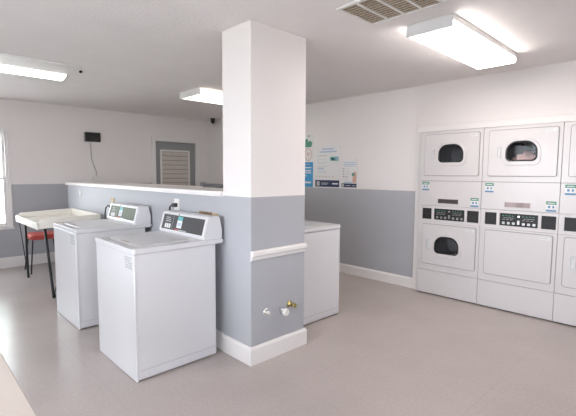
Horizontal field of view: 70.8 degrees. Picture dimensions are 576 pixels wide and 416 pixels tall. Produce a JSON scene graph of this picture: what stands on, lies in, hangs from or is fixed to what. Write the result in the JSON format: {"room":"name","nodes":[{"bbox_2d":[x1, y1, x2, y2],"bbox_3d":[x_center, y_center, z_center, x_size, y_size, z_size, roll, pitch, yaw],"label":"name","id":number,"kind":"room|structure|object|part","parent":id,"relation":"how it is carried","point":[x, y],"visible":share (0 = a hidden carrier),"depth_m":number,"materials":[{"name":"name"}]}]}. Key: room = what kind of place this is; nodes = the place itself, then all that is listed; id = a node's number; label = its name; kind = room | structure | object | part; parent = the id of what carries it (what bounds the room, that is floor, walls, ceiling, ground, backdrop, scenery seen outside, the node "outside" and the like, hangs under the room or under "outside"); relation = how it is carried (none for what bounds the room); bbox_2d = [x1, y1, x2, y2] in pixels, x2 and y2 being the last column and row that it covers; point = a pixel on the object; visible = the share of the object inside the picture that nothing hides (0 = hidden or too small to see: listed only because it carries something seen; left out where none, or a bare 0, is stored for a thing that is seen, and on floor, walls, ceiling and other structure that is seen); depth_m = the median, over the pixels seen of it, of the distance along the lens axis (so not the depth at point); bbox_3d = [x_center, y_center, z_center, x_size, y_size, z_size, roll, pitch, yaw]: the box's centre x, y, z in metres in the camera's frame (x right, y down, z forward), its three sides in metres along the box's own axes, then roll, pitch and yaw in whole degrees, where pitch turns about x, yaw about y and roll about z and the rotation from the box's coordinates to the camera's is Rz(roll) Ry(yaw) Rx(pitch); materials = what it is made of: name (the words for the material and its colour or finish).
{"room":"laundry","nodes":[
{"label":"laundry","id":0,"kind":"room"},
{"bbox_2d":[0,98,205,257],"bbox_3d":[-4.312,-0.336,5.794,7.430,2.452,0.140,-4,7,-44],"label":"wall","id":1,"kind":"structure","parent":0,"point":[48,148],"depth_m":6.42,"materials":[{"name":"white paint"}]},
{"bbox_2d":[0,127,14,229],"bbox_3d":[-4.433,-0.407,5.632,0.980,1.480,0.155,-4,7,-44],"label":"window","id":2,"kind":"structure","parent":1,"relation":"in","point":[4,132],"depth_m":5.91,"materials":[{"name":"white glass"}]},
{"bbox_3d":[-4.461,-0.742,5.635,0.850,0.705,0.040,-4,7,-44],"label":"sash","id":3,"kind":"part","parent":2,"relation":"part of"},
{"bbox_3d":[-4.433,-0.076,5.658,0.850,0.705,0.040,-4,7,-44],"label":"sash","id":4,"kind":"part","parent":2,"relation":"part of","materials":[{"name":"white"}]},
{"bbox_3d":[-4.396,0.319,5.650,0.980,0.030,0.035,-4,7,-44],"label":"sill","id":5,"kind":"part","parent":2,"relation":"part of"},
{"bbox_2d":[0,252,54,268],"bbox_3d":[-4.272,0.814,5.827,7.210,0.155,0.016,-4,7,-44],"label":"baseboard","id":6,"kind":"structure","parent":1,"relation":"attached to","point":[7,262],"depth_m":6.09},
{"bbox_2d":[84,132,100,181],"bbox_3d":[-3.209,-0.825,6.681,0.240,0.830,0.053,-4,7,-44],"label":"wall box","id":7,"kind":"object","parent":1,"relation":"attached to","point":[90,137],"visible":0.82,"depth_m":6.65,"materials":[{"name":"black plastic"}]},
{"bbox_3d":[-3.208,-1.164,6.654,0.240,0.150,0.050,-4,7,-44],"label":"casing","id":8,"kind":"part","parent":7,"relation":"part of","materials":[{"name":"black plastic"}]},
{"bbox_3d":[-3.190,-1.162,6.635,0.210,0.120,0.003,-4,7,-44],"label":"panel","id":9,"kind":"part","parent":7,"relation":"part of","materials":[{"name":"black plastic"}]},
{"bbox_2d":[151,136,199,185],"bbox_3d":[-2.172,-0.307,7.839,1.000,2.074,0.135,-4,7,-44],"label":"door","id":10,"kind":"structure","parent":1,"relation":"in","point":[175,161],"depth_m":7.76,"materials":[{"name":"grey wood"}]},
{"bbox_3d":[-2.159,-0.362,7.800,0.610,1.490,0.022,-4,7,-44],"label":"louver frame","id":11,"kind":"part","parent":10,"relation":"part of","materials":[{"name":"white metal"}]},
{"bbox_2d":[68,185,223,332],"bbox_3d":[-1.675,0.381,4.782,0.545,1.222,3.960,-4,7,-44],"label":"wall","id":12,"kind":"structure","parent":0,"point":[92,199],"depth_m":3.93,"materials":[{"name":"grey paint"}]},
{"bbox_2d":[104,198,114,218],"bbox_3d":[-2.107,0.213,4.791,0.050,0.670,0.222,-4,7,-44],"label":"wall outlet","id":13,"kind":"object","parent":12,"relation":"attached to","point":[112,199],"visible":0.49,"depth_m":4.75,"materials":[{"name":"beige plastic"}]},
{"bbox_2d":[65,182,222,196],"bbox_3d":[-1.681,-0.249,4.735,0.600,0.041,3.980,-4,7,-44],"label":"trim","id":14,"kind":"structure","parent":12,"relation":"on","point":[179,189],"depth_m":4.11,"materials":[{"name":"white wood"}]},
{"bbox_2d":[203,184,222,187],"bbox_3d":[-0.690,-0.216,4.009,0.150,0.024,0.340,-4,7,-44],"label":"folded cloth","id":15,"kind":"object","parent":14,"relation":"on","point":[214,185],"visible":0.66,"depth_m":3.93,"materials":[{"name":"grey fabric"}]},
{"bbox_2d":[169,198,179,210],"bbox_3d":[-1.032,0.197,3.670,0.048,0.565,0.130,-4,7,-44],"label":"wall outlet","id":16,"kind":"object","parent":12,"relation":"attached to","point":[175,204],"visible":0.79,"depth_m":3.63,"materials":[{"name":"white plastic"}]},
{"bbox_3d":[-1.001,-0.019,3.650,0.007,0.130,0.085,-4,7,-44],"label":"plate","id":17,"kind":"part","parent":16,"relation":"part of","materials":[{"name":"white plastic"}]},
{"bbox_2d":[199,211,217,215],"bbox_3d":[-0.650,0.111,3.283,0.022,0.162,0.260,-4,7,-44],"label":"water supply box","id":18,"kind":"object","parent":12,"relation":"attached to","point":[200,212],"visible":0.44,"depth_m":3.25,"materials":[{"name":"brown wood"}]},
{"bbox_2d":[216,329,223,349],"bbox_3d":[-1.678,0.920,4.828,0.573,0.140,3.960,-4,7,-44],"label":"baseboard","id":19,"kind":"structure","parent":12,"relation":"attached to","point":[219,334],"depth_m":3.25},
{"bbox_2d":[222,20,305,346],"bbox_3d":[-0.181,-0.094,3.188,0.555,2.452,0.340,-4,7,-44],"label":"pillar","id":20,"kind":"structure","parent":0,"point":[264,66],"depth_m":3.01,"materials":[{"name":"white paint"}]},
{"bbox_2d":[222,328,306,366],"bbox_3d":[-0.181,1.061,3.278,0.591,0.134,0.358,-4,7,-44],"label":"baseboard","id":21,"kind":"structure","parent":20,"relation":"attached to","point":[251,356],"depth_m":3.10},
{"bbox_2d":[263,308,269,315],"bbox_3d":[-0.153,0.783,3.035,0.060,0.059,0.034,-4,7,-44],"label":"pipe stub","id":22,"kind":"object","parent":20,"relation":"attached to","point":[266,311],"visible":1,"depth_m":3.03,"materials":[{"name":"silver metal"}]},
{"bbox_2d":[250,243,306,260],"bbox_3d":[-0.057,0.334,3.087,0.557,0.073,0.032,-4,7,-44],"label":"trim","id":23,"kind":"structure","parent":20,"relation":"attached to","point":[301,247],"depth_m":3.06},
{"bbox_2d":[279,301,296,315],"bbox_3d":[-0.001,0.783,3.158,0.142,0.090,0.072,-4,7,-44],"label":"valve","id":24,"kind":"object","parent":20,"relation":"attached to","point":[285,311],"visible":1,"depth_m":3.12,"materials":[{"name":"gold metal"}]},
{"bbox_3d":[-0.030,0.800,3.132,0.060,0.060,0.070,-4,7,-44],"label":"knob","id":25,"kind":"part","parent":24,"relation":"part of","materials":[{"name":"white plastic"}]},
{"bbox_2d":[0,262,575,415],"bbox_3d":[-0.932,1.200,2.969,8.230,0.100,9.000,-4,7,-44],"label":"floor","id":26,"kind":"structure","parent":0,"point":[389,349],"depth_m":2.95,"materials":[{"name":"plastic"}]},
{"bbox_2d":[0,352,36,415],"bbox_3d":[-1.163,0.925,1.154,0.658,0.750,1.950,-4,7,-44],"label":"work table","id":27,"kind":"object","parent":26,"relation":"on","point":[13,401],"visible":1,"depth_m":1.18,"materials":[{"name":"beige laminate"}]},
{"bbox_2d":[25,231,54,273],"bbox_3d":[-3.522,0.626,5.849,0.427,0.536,0.387,-4,7,-44],"label":"stool","id":28,"kind":"object","parent":26,"relation":"on","point":[32,236],"visible":0.62,"depth_m":5.68,"materials":[{"name":"red leather"}]},
{"bbox_3d":[-3.561,0.676,5.662,0.039,0.467,0.192,-1,5,-19],"label":"leg","id":29,"kind":"part","parent":28,"relation":"part of","materials":[{"name":"black metal"}]},
{"bbox_3d":[-3.514,0.393,5.836,0.400,0.070,0.380,-4,7,-44],"label":"seat","id":30,"kind":"part","parent":28,"relation":"part of","materials":[{"name":"red leather"}]},
{"bbox_2d":[16,208,100,297],"bbox_3d":[-2.870,0.505,5.082,0.677,0.899,1.238,-4,7,-44],"label":"folding table","id":31,"kind":"object","parent":26,"relation":"on","point":[37,220],"visible":0.74,"depth_m":5.03,"materials":[{"name":"plastic"}]},
{"bbox_3d":[-3.461,0.545,5.319,0.085,0.773,0.100,-2,5,-28],"label":"leg","id":32,"kind":"part","parent":31,"relation":"part of","materials":[{"name":"black metal"}]},
{"bbox_3d":[-2.593,0.607,4.627,0.279,0.775,0.188,-4,7,-44],"label":"leg","id":33,"kind":"part","parent":31,"relation":"part of","materials":[{"name":"black metal"}]},
{"bbox_2d":[53,202,151,329],"bbox_3d":[-1.845,0.513,4.049,0.708,1.078,0.703,-4,7,-44],"label":"washing machine","id":34,"kind":"object","parent":26,"relation":"on","point":[74,241],"visible":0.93,"depth_m":3.72,"materials":[{"name":"white metal"}]},
{"bbox_3d":[-2.088,0.635,3.825,0.018,0.865,0.691,-4,7,-44],"label":"panel","id":35,"kind":"part","parent":34,"relation":"part of","materials":[{"name":"white metal"}]},
{"bbox_3d":[-1.901,0.163,3.963,0.400,0.028,0.505,-4,7,-44],"label":"lid","id":36,"kind":"part","parent":34,"relation":"part of","materials":[{"name":"white metal"}]},
{"bbox_3d":[-1.696,0.048,4.151,0.039,0.123,0.643,-4,7,-44],"label":"control panel","id":37,"kind":"part","parent":34,"relation":"part of","materials":[{"name":"grey plastic"}]},
{"bbox_3d":[-1.698,0.048,4.150,0.052,0.152,0.691,-4,7,-44],"label":"panel frame","id":38,"kind":"part","parent":34,"relation":"part of","materials":[{"name":"white plastic"}]},
{"bbox_2d":[95,210,222,382],"bbox_3d":[-0.996,0.594,3.146,0.708,1.078,0.703,-4,7,-44],"label":"washing machine","id":39,"kind":"object","parent":26,"relation":"on","point":[157,289],"visible":1,"depth_m":2.90,"materials":[{"name":"white metal"}]},
{"bbox_3d":[-1.239,0.716,2.922,0.018,0.865,0.691,-4,7,-44],"label":"panel","id":40,"kind":"part","parent":39,"relation":"part of","materials":[{"name":"white metal"}]},
{"bbox_3d":[-1.052,0.244,3.061,0.400,0.028,0.505,-4,7,-44],"label":"lid","id":41,"kind":"part","parent":39,"relation":"part of","materials":[{"name":"white metal"}]},
{"bbox_3d":[-0.846,0.128,3.249,0.039,0.123,0.643,-4,7,-44],"label":"control panel","id":42,"kind":"part","parent":39,"relation":"part of","materials":[{"name":"black plastic"}]},
{"bbox_3d":[-0.848,0.129,3.247,0.052,0.152,0.691,-4,7,-44],"label":"panel frame","id":43,"kind":"part","parent":39,"relation":"part of","materials":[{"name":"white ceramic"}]},
{"bbox_2d":[304,220,339,324],"bbox_3d":[0.024,0.525,4.037,0.708,1.078,0.703,-4,7,-44],"label":"washing machine","id":44,"kind":"object","parent":26,"relation":"on","point":[321,255],"visible":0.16,"depth_m":3.86,"materials":[{"name":"white metal"}]},
{"bbox_3d":[0.084,0.166,4.063,0.400,0.028,0.505,-4,7,-44],"label":"lid","id":45,"kind":"part","parent":44,"relation":"part of","materials":[{"name":"white metal"}]},
{"bbox_3d":[0.266,0.610,4.279,0.018,0.865,0.691,-4,7,-44],"label":"panel","id":46,"kind":"part","parent":44,"relation":"part of","materials":[{"name":"white metal"}]},
{"bbox_2d":[416,128,483,303],"bbox_3d":[2.040,0.064,4.792,0.725,1.891,0.704,-4,7,-44],"label":"dryer","id":47,"kind":"object","parent":26,"relation":"on","point":[451,163],"visible":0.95,"depth_m":4.54,"materials":[{"name":"metal"}]},
{"bbox_3d":[1.644,0.061,4.756,0.038,0.128,0.115,-4,7,-44],"label":"coin box door","id":48,"kind":"part","parent":47,"relation":"part of","materials":[{"name":"black metal"}]},
{"bbox_3d":[2.043,0.857,4.865,0.700,0.273,0.704,-4,7,-44],"label":"kick panel","id":49,"kind":"part","parent":47,"relation":"part of","materials":[{"name":"metal"}]},
{"bbox_3d":[1.798,0.432,4.575,0.014,0.460,0.610,-4,7,-44],"label":"door","id":50,"kind":"part","parent":47,"relation":"part of","materials":[{"name":"metal"}]},
{"bbox_3d":[1.825,0.077,4.569,0.038,0.128,0.348,-4,7,-44],"label":"control panel","id":51,"kind":"part","parent":47,"relation":"part of","materials":[{"name":"black plastic"}]},
{"bbox_3d":[2.048,-0.177,4.778,0.700,0.282,0.704,-4,7,-44],"label":"panel","id":52,"kind":"part","parent":47,"relation":"part of","materials":[{"name":"metal"}]},
{"bbox_3d":[1.804,-0.591,4.489,0.014,0.460,0.610,-4,7,-44],"label":"door","id":53,"kind":"part","parent":47,"relation":"part of","materials":[{"name":"metal"}]},
{"bbox_3d":[2.007,0.094,4.380,0.038,0.128,0.123,-4,7,-44],"label":"coin box door","id":54,"kind":"part","parent":47,"relation":"part of","materials":[{"name":"black metal"}]},
{"bbox_2d":[470,198,478,206],"bbox_3d":[1.994,-0.059,4.335,0.002,0.096,0.084,-4,7,-44],"label":"print","id":55,"kind":"object","parent":47,"relation":"attached to","point":[474,202],"depth_m":4.33,"materials":[{"name":"white paper"}]},
{"bbox_2d":[477,122,564,320],"bbox_3d":[2.530,0.110,4.284,0.725,1.891,0.704,-4,7,-44],"label":"dryer","id":56,"kind":"object","parent":26,"relation":"on","point":[520,199],"visible":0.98,"depth_m":4.03,"materials":[{"name":"metal"}]},
{"bbox_2d":[485,183,493,191],"bbox_3d":[2.095,-0.211,4.217,0.002,0.096,0.084,-4,7,-44],"label":"print","id":57,"kind":"object","parent":56,"relation":"attached to","point":[489,187],"depth_m":4.22,"materials":[{"name":"white paper"}]},
{"bbox_3d":[2.134,0.106,4.249,0.038,0.128,0.115,-4,7,-44],"label":"coin box door","id":58,"kind":"part","parent":56,"relation":"part of","materials":[{"name":"black metal"}]},
{"bbox_3d":[2.533,0.902,4.357,0.700,0.273,0.704,-4,7,-44],"label":"kick panel","id":59,"kind":"part","parent":56,"relation":"part of","materials":[{"name":"metal"}]},
{"bbox_3d":[2.288,0.477,4.068,0.014,0.460,0.610,-4,7,-44],"label":"door","id":60,"kind":"part","parent":56,"relation":"part of","materials":[{"name":"metal"}]},
{"bbox_3d":[2.316,0.123,4.061,0.038,0.128,0.348,-4,7,-44],"label":"control panel","id":61,"kind":"part","parent":56,"relation":"part of","materials":[{"name":"black plastic"}]},
{"bbox_3d":[2.538,-0.132,4.270,0.700,0.282,0.704,-4,7,-44],"label":"panel","id":62,"kind":"part","parent":56,"relation":"part of","materials":[{"name":"metal"}]},
{"bbox_3d":[2.294,-0.545,3.982,0.014,0.460,0.610,-4,7,-44],"label":"door","id":63,"kind":"part","parent":56,"relation":"part of","materials":[{"name":"metal"}]},
{"bbox_2d":[512,150,535,159],"bbox_3d":[2.428,-0.467,4.110,0.319,0.233,0.331,-4,7,-44],"label":"bundle","id":64,"kind":"object","parent":56,"relation":"in","point":[527,155],"visible":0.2,"depth_m":4.05,"materials":[{"name":"pink fabric"}]},
{"bbox_3d":[2.498,0.140,3.873,0.038,0.128,0.123,-4,7,-44],"label":"coin box door","id":65,"kind":"part","parent":56,"relation":"part of","materials":[{"name":"black metal"}]},
{"bbox_2d":[546,201,556,211],"bbox_3d":[2.484,-0.013,3.827,0.002,0.096,0.084,-4,7,-44],"label":"print","id":66,"kind":"object","parent":56,"relation":"attached to","point":[551,206],"depth_m":3.82,"materials":[{"name":"white paper"}]},
{"bbox_2d":[553,121,575,326],"bbox_3d":[3.020,0.155,3.777,0.725,1.891,0.704,-4,7,-44],"label":"dryer","id":67,"kind":"object","parent":26,"relation":"on","point":[564,307],"visible":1,"depth_m":3.74,"materials":[{"name":"metal"}]},
{"bbox_3d":[3.023,0.948,3.850,0.700,0.273,0.704,-4,7,-44],"label":"kick panel","id":68,"kind":"part","parent":67,"relation":"part of","materials":[{"name":"metal"}]},
{"bbox_3d":[3.029,-0.086,3.763,0.700,0.282,0.704,-4,7,-44],"label":"panel","id":69,"kind":"part","parent":67,"relation":"part of","materials":[{"name":"metal"}]},
{"bbox_3d":[2.779,0.523,3.561,0.014,0.460,0.610,-4,7,-44],"label":"door","id":70,"kind":"part","parent":67,"relation":"part of","materials":[{"name":"metal"}]},
{"bbox_3d":[2.624,0.151,3.741,0.038,0.128,0.115,-4,7,-44],"label":"coin box door","id":71,"kind":"part","parent":67,"relation":"part of","materials":[{"name":"black metal"}]},
{"bbox_2d":[565,185,575,194],"bbox_3d":[2.585,-0.165,3.709,0.002,0.096,0.084,-4,7,-44],"label":"print","id":72,"kind":"object","parent":67,"relation":"attached to","point":[569,189],"depth_m":3.71,"materials":[{"name":"white paper"}]},
{"bbox_3d":[2.609,0.510,3.718,0.013,0.125,0.046,-4,7,-44],"label":"door handle","id":73,"kind":"part","parent":67,"relation":"part of","materials":[{"name":"white plastic"}]},
{"bbox_3d":[2.784,-0.500,3.475,0.014,0.460,0.610,-4,7,-44],"label":"door","id":74,"kind":"part","parent":67,"relation":"part of","materials":[{"name":"metal"}]},
{"bbox_2d":[0,0,575,120],"bbox_3d":[-0.918,-1.343,2.755,8.230,0.100,9.000,-4,7,-44],"label":"ceiling","id":75,"kind":"structure","parent":0,"point":[133,56],"depth_m":3.30,"materials":[{"name":"white paint"}]},
{"bbox_2d":[0,52,81,82],"bbox_3d":[-2.794,-1.375,3.963,1.291,0.057,0.940,-4,7,-44],"label":"ceiling light","id":76,"kind":"object","parent":75,"relation":"attached to","point":[15,66],"visible":1,"depth_m":4.03,"materials":[{"name":"white plastic"}]},
{"bbox_2d":[0,64,65,80],"bbox_3d":[-2.861,-1.370,3.997,1.150,0.034,0.300,-4,7,-44],"label":"diffuser","id":77,"kind":"object","parent":76,"relation":"attached to","point":[4,68],"depth_m":4.12,"materials":[{"name":"white plastic"}]},
{"bbox_2d":[180,87,222,104],"bbox_3d":[-0.804,-1.489,5.583,1.256,0.080,0.480,-4,7,-44],"label":"ceiling light","id":78,"kind":"object","parent":75,"relation":"attached to","point":[197,94],"visible":0.59,"depth_m":5.20,"materials":[{"name":"white plastic"}]},
{"bbox_2d":[336,0,445,25],"bbox_3d":[0.634,-1.260,2.527,0.400,0.010,0.536,-4,7,-44],"label":"ceiling vent","id":79,"kind":"object","parent":75,"relation":"in","point":[371,12],"visible":1,"depth_m":2.57,"materials":[{"name":"white metal"}]},
{"bbox_2d":[406,13,516,69],"bbox_3d":[1.406,-1.273,3.187,1.250,0.086,0.336,-4,7,-44],"label":"ceiling light","id":80,"kind":"object","parent":75,"relation":"attached to","point":[451,35],"visible":1,"depth_m":2.99,"materials":[{"name":"white plastic"}]},
{"bbox_2d":[206,60,575,277],"bbox_3d":[1.716,-0.270,5.395,0.900,2.452,9.000,-4,7,-44],"label":"wall","id":81,"kind":"structure","parent":0,"point":[375,218],"depth_m":5.17,"materials":[{"name":"white paint"}]},
{"bbox_2d":[305,133,313,186],"bbox_3d":[0.219,-0.734,6.262,0.010,0.805,0.460,-4,7,-44],"label":"poster","id":82,"kind":"object","parent":81,"relation":"attached to","point":[309,138],"visible":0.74,"depth_m":6.15,"materials":[{"name":"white paper"}]},
{"bbox_2d":[305,135,311,146],"bbox_3d":[0.300,-1.013,6.154,0.001,0.180,0.190,-4,7,-44],"label":"print","id":83,"kind":"object","parent":82,"relation":"on","point":[308,138],"depth_m":6.14},
{"bbox_3d":[0.217,-0.519,6.279,0.001,0.375,0.460,-4,7,-44],"label":"blue panel","id":84,"kind":"part","parent":82,"relation":"part of","materials":[{"name":"blue paper"}]},
{"bbox_2d":[315,145,339,187],"bbox_3d":[0.570,-0.604,5.908,0.008,0.604,0.478,-4,7,-44],"label":"poster","id":85,"kind":"object","parent":81,"relation":"attached to","point":[327,158],"visible":1,"depth_m":5.90,"materials":[{"name":"white paper"}]},
{"bbox_2d":[330,157,338,160],"bbox_3d":[0.663,-0.705,5.799,0.003,0.055,0.150,-4,7,-44],"label":"picture","id":86,"kind":"object","parent":85,"relation":"attached to","point":[331,158],"depth_m":5.80,"materials":[{"name":"teal paper"}]},
{"bbox_2d":[341,158,357,187],"bbox_3d":[0.849,-0.484,5.627,0.008,0.406,0.280,-4,7,-44],"label":"poster","id":87,"kind":"object","parent":81,"relation":"attached to","point":[349,166],"visible":1,"depth_m":5.62,"materials":[{"name":"white paper"}]},
{"bbox_2d":[344,171,356,182],"bbox_3d":[0.860,-0.427,5.615,0.002,0.165,0.220,-4,7,-44],"label":"picture","id":88,"kind":"object","parent":87,"relation":"on","point":[349,176],"depth_m":5.61},
{"bbox_2d":[339,263,412,287],"bbox_3d":[1.380,0.913,5.176,0.016,0.128,8.800,-4,7,-44],"label":"baseboard","id":89,"kind":"structure","parent":81,"relation":"attached to","point":[391,278],"depth_m":5.37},
{"bbox_2d":[412,132,422,288],"bbox_3d":[1.573,0.050,4.893,0.035,1.897,0.078,-4,7,-44],"label":"trim","id":90,"kind":"structure","parent":81,"relation":"attached to","point":[418,155],"depth_m":4.89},
{"bbox_2d":[417,113,575,132],"bbox_3d":[2.344,-0.858,4.018,0.035,0.068,2.288,-4,7,-44],"label":"trim","id":91,"kind":"structure","parent":81,"relation":"attached to","point":[565,117],"depth_m":4.15,"materials":[{"name":"white wood"}]},
{"label":"outside","id":92,"kind":"structure","parent":0,"visible":0},
{"bbox_2d":[0,191,4,222],"bbox_3d":[-7.078,1.555,0.268,70.000,0.180,70.000,-4,7,-44],"label":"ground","id":93,"kind":"structure","parent":92,"point":[2,215],"depth_m":17.10,"materials":[{"name":"white"}]}
]}

